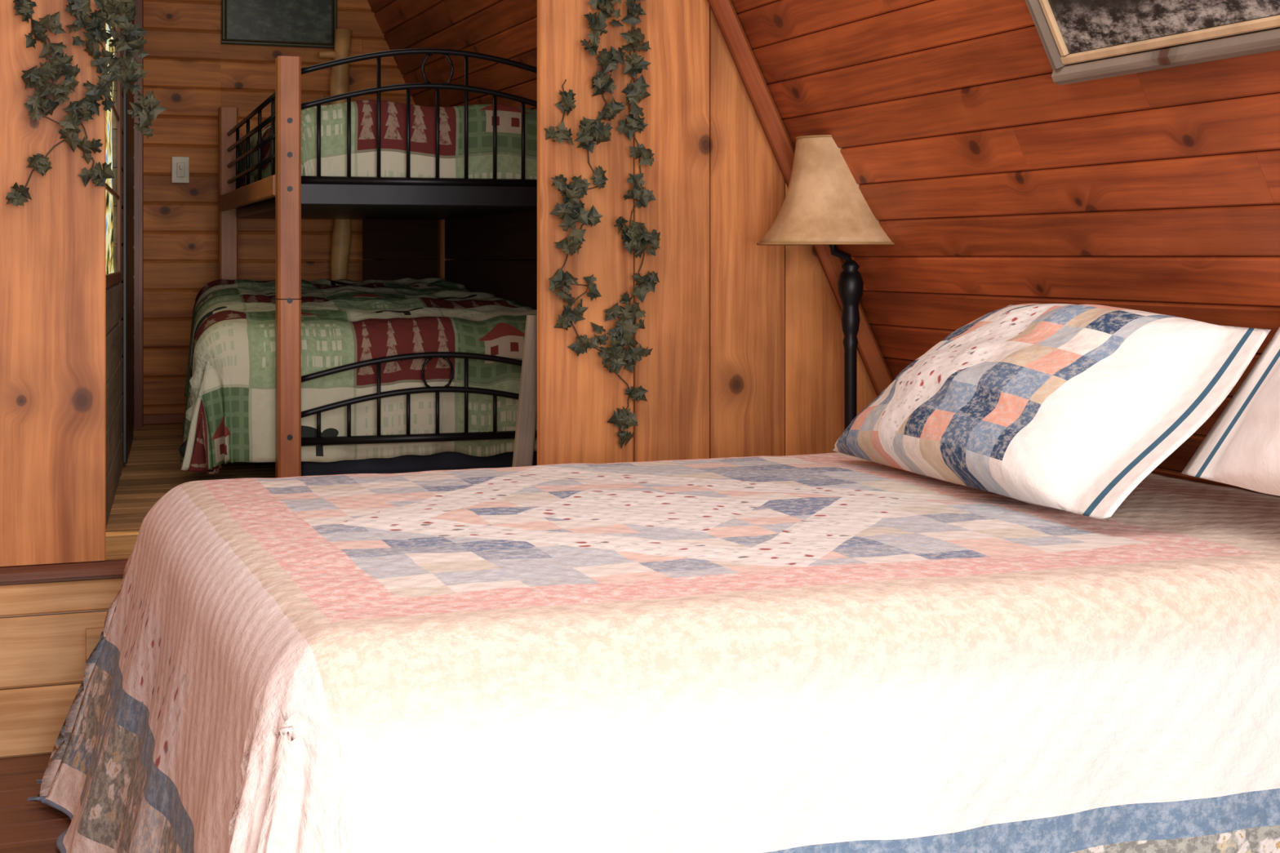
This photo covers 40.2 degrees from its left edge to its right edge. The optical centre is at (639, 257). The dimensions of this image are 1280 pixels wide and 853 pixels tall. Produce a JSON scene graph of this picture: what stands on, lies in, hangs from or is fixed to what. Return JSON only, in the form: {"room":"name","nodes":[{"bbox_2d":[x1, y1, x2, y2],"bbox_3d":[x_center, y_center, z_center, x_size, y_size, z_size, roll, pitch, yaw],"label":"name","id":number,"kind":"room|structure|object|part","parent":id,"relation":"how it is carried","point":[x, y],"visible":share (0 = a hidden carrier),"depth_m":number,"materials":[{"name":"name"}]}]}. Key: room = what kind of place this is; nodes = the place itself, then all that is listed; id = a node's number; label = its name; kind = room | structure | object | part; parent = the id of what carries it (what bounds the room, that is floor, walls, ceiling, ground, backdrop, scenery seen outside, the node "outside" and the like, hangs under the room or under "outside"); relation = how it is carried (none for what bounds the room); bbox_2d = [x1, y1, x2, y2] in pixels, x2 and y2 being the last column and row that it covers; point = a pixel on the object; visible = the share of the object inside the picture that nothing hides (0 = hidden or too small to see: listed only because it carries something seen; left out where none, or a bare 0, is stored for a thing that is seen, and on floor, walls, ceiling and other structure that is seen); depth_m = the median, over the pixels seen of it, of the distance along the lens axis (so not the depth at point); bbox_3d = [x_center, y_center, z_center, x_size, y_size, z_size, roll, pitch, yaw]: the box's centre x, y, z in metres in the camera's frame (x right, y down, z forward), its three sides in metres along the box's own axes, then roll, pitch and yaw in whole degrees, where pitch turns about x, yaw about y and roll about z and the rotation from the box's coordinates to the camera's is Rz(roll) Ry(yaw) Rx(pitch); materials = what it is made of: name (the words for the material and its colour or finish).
{"room":"cabin bedroom","nodes":[
{"label":"cabin bedroom","id":0,"kind":"room"},
{"bbox_2d":[0,753,71,852],"bbox_3d":[-0.025,1.210,1.779,4.399,0.020,5.747,0,0,-21],"label":"floor","id":1,"kind":"structure","parent":0,"point":[26,826],"depth_m":3.77,"materials":[{"name":"brown wood"}]},
{"bbox_2d":[0,577,123,758],"bbox_3d":[-0.979,0.994,4.396,4.445,0.413,0.020,0,0,-20],"label":"step","id":2,"kind":"structure","parent":1,"relation":"on","point":[42,657],"depth_m":4.21,"materials":[{"name":"brown wood"}]},
{"bbox_2d":[756,134,893,430],"bbox_3d":[0.518,0.420,4.731,0.406,1.560,0.405,0,0,-21],"label":"floor lamp","id":3,"kind":"object","parent":1,"relation":"on","point":[824,203],"visible":0.63,"depth_m":4.63,"materials":[{"name":"beige fabric"}]},
{"bbox_3d":[0.518,-0.179,4.731,0.405,0.293,0.405,0,0,-20],"label":"shade trim","id":4,"kind":"part","parent":3,"relation":"part of","materials":[{"name":"beige fabric"}]},
{"bbox_3d":[0.518,-0.178,4.731,0.398,0.287,0.398,0,0,-20],"label":"lamp shade","id":5,"kind":"part","parent":3,"relation":"part of","materials":[{"name":"beige fabric"}]},
{"bbox_3d":[0.199,0.862,3.464,1.980,0.675,1.720,0,0,-20],"label":"bed","id":6,"kind":"object","parent":1,"relation":"on","visible":0},
{"bbox_2d":[26,452,1279,852],"bbox_3d":[0.058,0.837,3.421,2.342,0.718,2.130,0,0,-21],"label":"quilt","id":7,"kind":"object","parent":6,"relation":"on","point":[837,652],"visible":0.92,"depth_m":2.63,"materials":[{"name":"fabric"}]},
{"bbox_2d":[831,303,1271,520],"bbox_3d":[0.769,0.292,3.736,0.388,0.392,1.260,0,0,-21],"label":"pillow","id":8,"kind":"object","parent":7,"relation":"on","point":[1068,407],"visible":1,"depth_m":3.39,"materials":[{"name":"white fabric"}]},
{"bbox_2d":[1181,327,1279,496],"bbox_3d":[1.205,0.260,2.858,0.268,0.329,0.810,0,0,-21],"label":"pillow","id":9,"kind":"object","parent":6,"relation":"on","point":[1242,449],"visible":1,"depth_m":3.08,"materials":[{"name":"fabric"}]},
{"bbox_2d":[106,8,133,525],"bbox_3d":[-1.880,-0.377,6.307,0.030,2.259,3.146,0,0,-15],"label":"wall","id":10,"kind":"structure","parent":0,"point":[113,293],"depth_m":5.59,"materials":[{"name":"brown wood"}]},
{"bbox_2d":[106,23,114,274],"bbox_3d":[-1.660,-0.446,5.411,0.016,1.080,1.300,0,0,-15],"label":"window","id":11,"kind":"structure","parent":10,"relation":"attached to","point":[109,206],"depth_m":5.78,"materials":[{"name":"glass"}]},
{"bbox_2d":[106,3,121,475],"bbox_3d":[-1.636,-0.111,5.418,0.014,1.730,1.300,0,0,-15],"label":"frame","id":12,"kind":"object","parent":10,"relation":"attached to","point":[113,278],"visible":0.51,"depth_m":6.02,"materials":[{"name":"brown wood"}]},
{"bbox_2d":[123,8,133,462],"bbox_3d":[-1.954,-0.141,6.678,0.012,1.750,0.897,0,0,-15],"label":"door","id":13,"kind":"structure","parent":10,"relation":"in","point":[127,121],"depth_m":6.25,"materials":[{"name":"brown wood"}]},
{"bbox_2d":[133,0,143,426],"bbox_3d":[-2.244,-0.296,7.793,0.052,2.100,0.030,0,0,-21],"label":"trim","id":14,"kind":"structure","parent":10,"relation":"attached to","point":[138,187],"depth_m":7.78,"materials":[{"name":"red wood"}]},
{"bbox_2d":[106,423,275,559],"bbox_3d":[-1.735,0.764,6.128,4.242,0.020,3.672,0,0,-21],"label":"floor","id":15,"kind":"structure","parent":0,"point":[152,468],"depth_m":6.01,"materials":[{"name":"brown wood"}]},
{"bbox_2d":[317,28,351,280],"bbox_3d":[-1.403,-0.146,8.038,0.167,1.806,0.088,0,0,-21],"label":"log post","id":16,"kind":"object","parent":15,"relation":"on","point":[340,75],"visible":0.38,"depth_m":8.01,"materials":[{"name":"brown wood"}]},
{"bbox_2d":[178,48,537,477],"bbox_3d":[-1.154,0.029,6.789,1.353,1.449,2.236,0,0,-18],"label":"bunk bed","id":17,"kind":"object","parent":15,"relation":"on","point":[409,366],"visible":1,"depth_m":5.83,"materials":[{"name":"fabric"}]},
{"bbox_2d":[178,277,537,474],"bbox_3d":[-1.171,0.399,6.705,1.268,0.618,1.998,0,0,-18],"label":"blanket","id":18,"kind":"object","parent":17,"relation":"on","point":[406,375],"depth_m":5.83,"materials":[{"name":"fabric"}]},
{"bbox_2d":[239,99,537,187],"bbox_3d":[-1.019,-0.365,6.810,0.890,0.344,2.053,0,0,-18],"label":"blanket","id":19,"kind":"object","parent":17,"relation":"on","point":[363,113],"depth_m":5.84,"materials":[{"name":"fabric"}]},
{"bbox_3d":[-1.002,0.655,6.869,0.930,0.170,2.030,0,0,-18],"label":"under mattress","id":20,"kind":"part","parent":17,"relation":"part of","materials":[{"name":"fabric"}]},
{"bbox_2d":[511,315,537,466],"bbox_3d":[-0.307,0.456,4.727,0.112,0.597,0.020,0,0,-21],"label":"leaning board","id":21,"kind":"object","parent":15,"relation":"on","point":[526,416],"visible":0.45,"depth_m":4.72,"materials":[{"name":"wood"}]},
{"bbox_2d":[111,0,486,413],"bbox_3d":[-2.384,-0.346,7.842,4.427,2.597,0.060,0,0,-21],"label":"wall","id":22,"kind":"structure","parent":0,"point":[192,74],"depth_m":7.95,"materials":[{"name":"brown wood"}]},
{"bbox_2d":[143,413,184,425],"bbox_3d":[-1.341,0.729,8.169,1.900,0.047,0.014,0,0,-21],"label":"baseboard","id":23,"kind":"structure","parent":22,"relation":"attached to","point":[172,418],"depth_m":7.86,"materials":[{"name":"red wood"}]},
{"bbox_2d":[171,156,189,182],"bbox_3d":[-2.074,-0.395,7.887,0.078,0.120,0.032,0,0,-21],"label":"light switch","id":24,"kind":"object","parent":22,"relation":"attached to","point":[180,165],"visible":1,"depth_m":7.89,"materials":[{"name":"white plastic"}]},
{"bbox_2d":[221,0,337,48],"bbox_3d":[-1.658,-1.150,8.047,0.530,0.357,0.020,0,0,-21],"label":"framed print","id":25,"kind":"object","parent":22,"relation":"attached to","point":[307,21],"visible":0.87,"depth_m":8.05},
{"bbox_2d":[0,0,877,566],"bbox_3d":[-1.089,-0.335,4.370,4.217,2.154,0.030,0,0,-21],"label":"wall","id":26,"kind":"structure","parent":0,"point":[745,337],"depth_m":4.73,"materials":[{"name":"brown wood"}]},
{"bbox_2d":[0,558,128,585],"bbox_3d":[-1.084,0.765,4.396,4.248,0.042,0.122,0,0,-21],"label":"trim","id":27,"kind":"structure","parent":26,"relation":"attached to","point":[113,568],"depth_m":4.22,"materials":[{"name":"brown wood"}]},
{"bbox_2d":[5,0,166,206],"bbox_3d":[-1.339,-0.435,4.215,0.384,0.630,0.080,0,0,-21],"label":"ivy garland","id":28,"kind":"object","parent":26,"relation":"attached to","point":[131,41],"visible":1,"depth_m":4.21,"materials":[{"name":"green plant"}]},
{"bbox_2d":[85,626,104,663],"bbox_3d":[-1.307,0.943,4.246,0.075,0.082,0.030,0,0,-21],"label":"wood block","id":29,"kind":"object","parent":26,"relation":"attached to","point":[92,634],"visible":0.4,"depth_m":4.23,"materials":[{"name":"brown wood"}]},
{"bbox_2d":[544,0,660,448],"bbox_3d":[-0.098,-0.170,4.678,0.319,1.378,0.082,0,0,-21],"label":"ivy garland","id":30,"kind":"object","parent":26,"relation":"attached to","point":[636,236],"visible":1,"depth_m":4.68,"materials":[{"name":"green plant"}]},
{"bbox_2d":[707,0,893,396],"bbox_3d":[0.447,-0.186,4.890,1.213,2.462,0.073,0,0,-21],"label":"trim","id":31,"kind":"structure","parent":26,"relation":"attached to","point":[725,15],"depth_m":4.83,"materials":[{"name":"red wood"}]},
{"bbox_2d":[367,0,1279,497],"bbox_3d":[0.839,-0.231,4.104,1.548,3.107,9.600,0,0,-21],"label":"wall","id":32,"kind":"structure","parent":0,"point":[994,184],"depth_m":3.95,"materials":[{"name":"brown wood"}]},
{"bbox_2d":[1025,0,1279,84],"bbox_3d":[0.893,-0.635,3.136,0.287,0.565,0.860,0,0,-21],"label":"framed picture","id":33,"kind":"object","parent":32,"relation":"attached to","point":[1082,40],"visible":1,"depth_m":3.28,"materials":[{"name":"grey wood"}]},
{"bbox_2d":[1048,0,1279,53],"bbox_3d":[0.894,-0.634,3.137,0.213,0.448,0.736,0,0,-20],"label":"artwork","id":34,"kind":"object","parent":33,"relation":"attached to","point":[1076,26],"depth_m":3.27}
]}

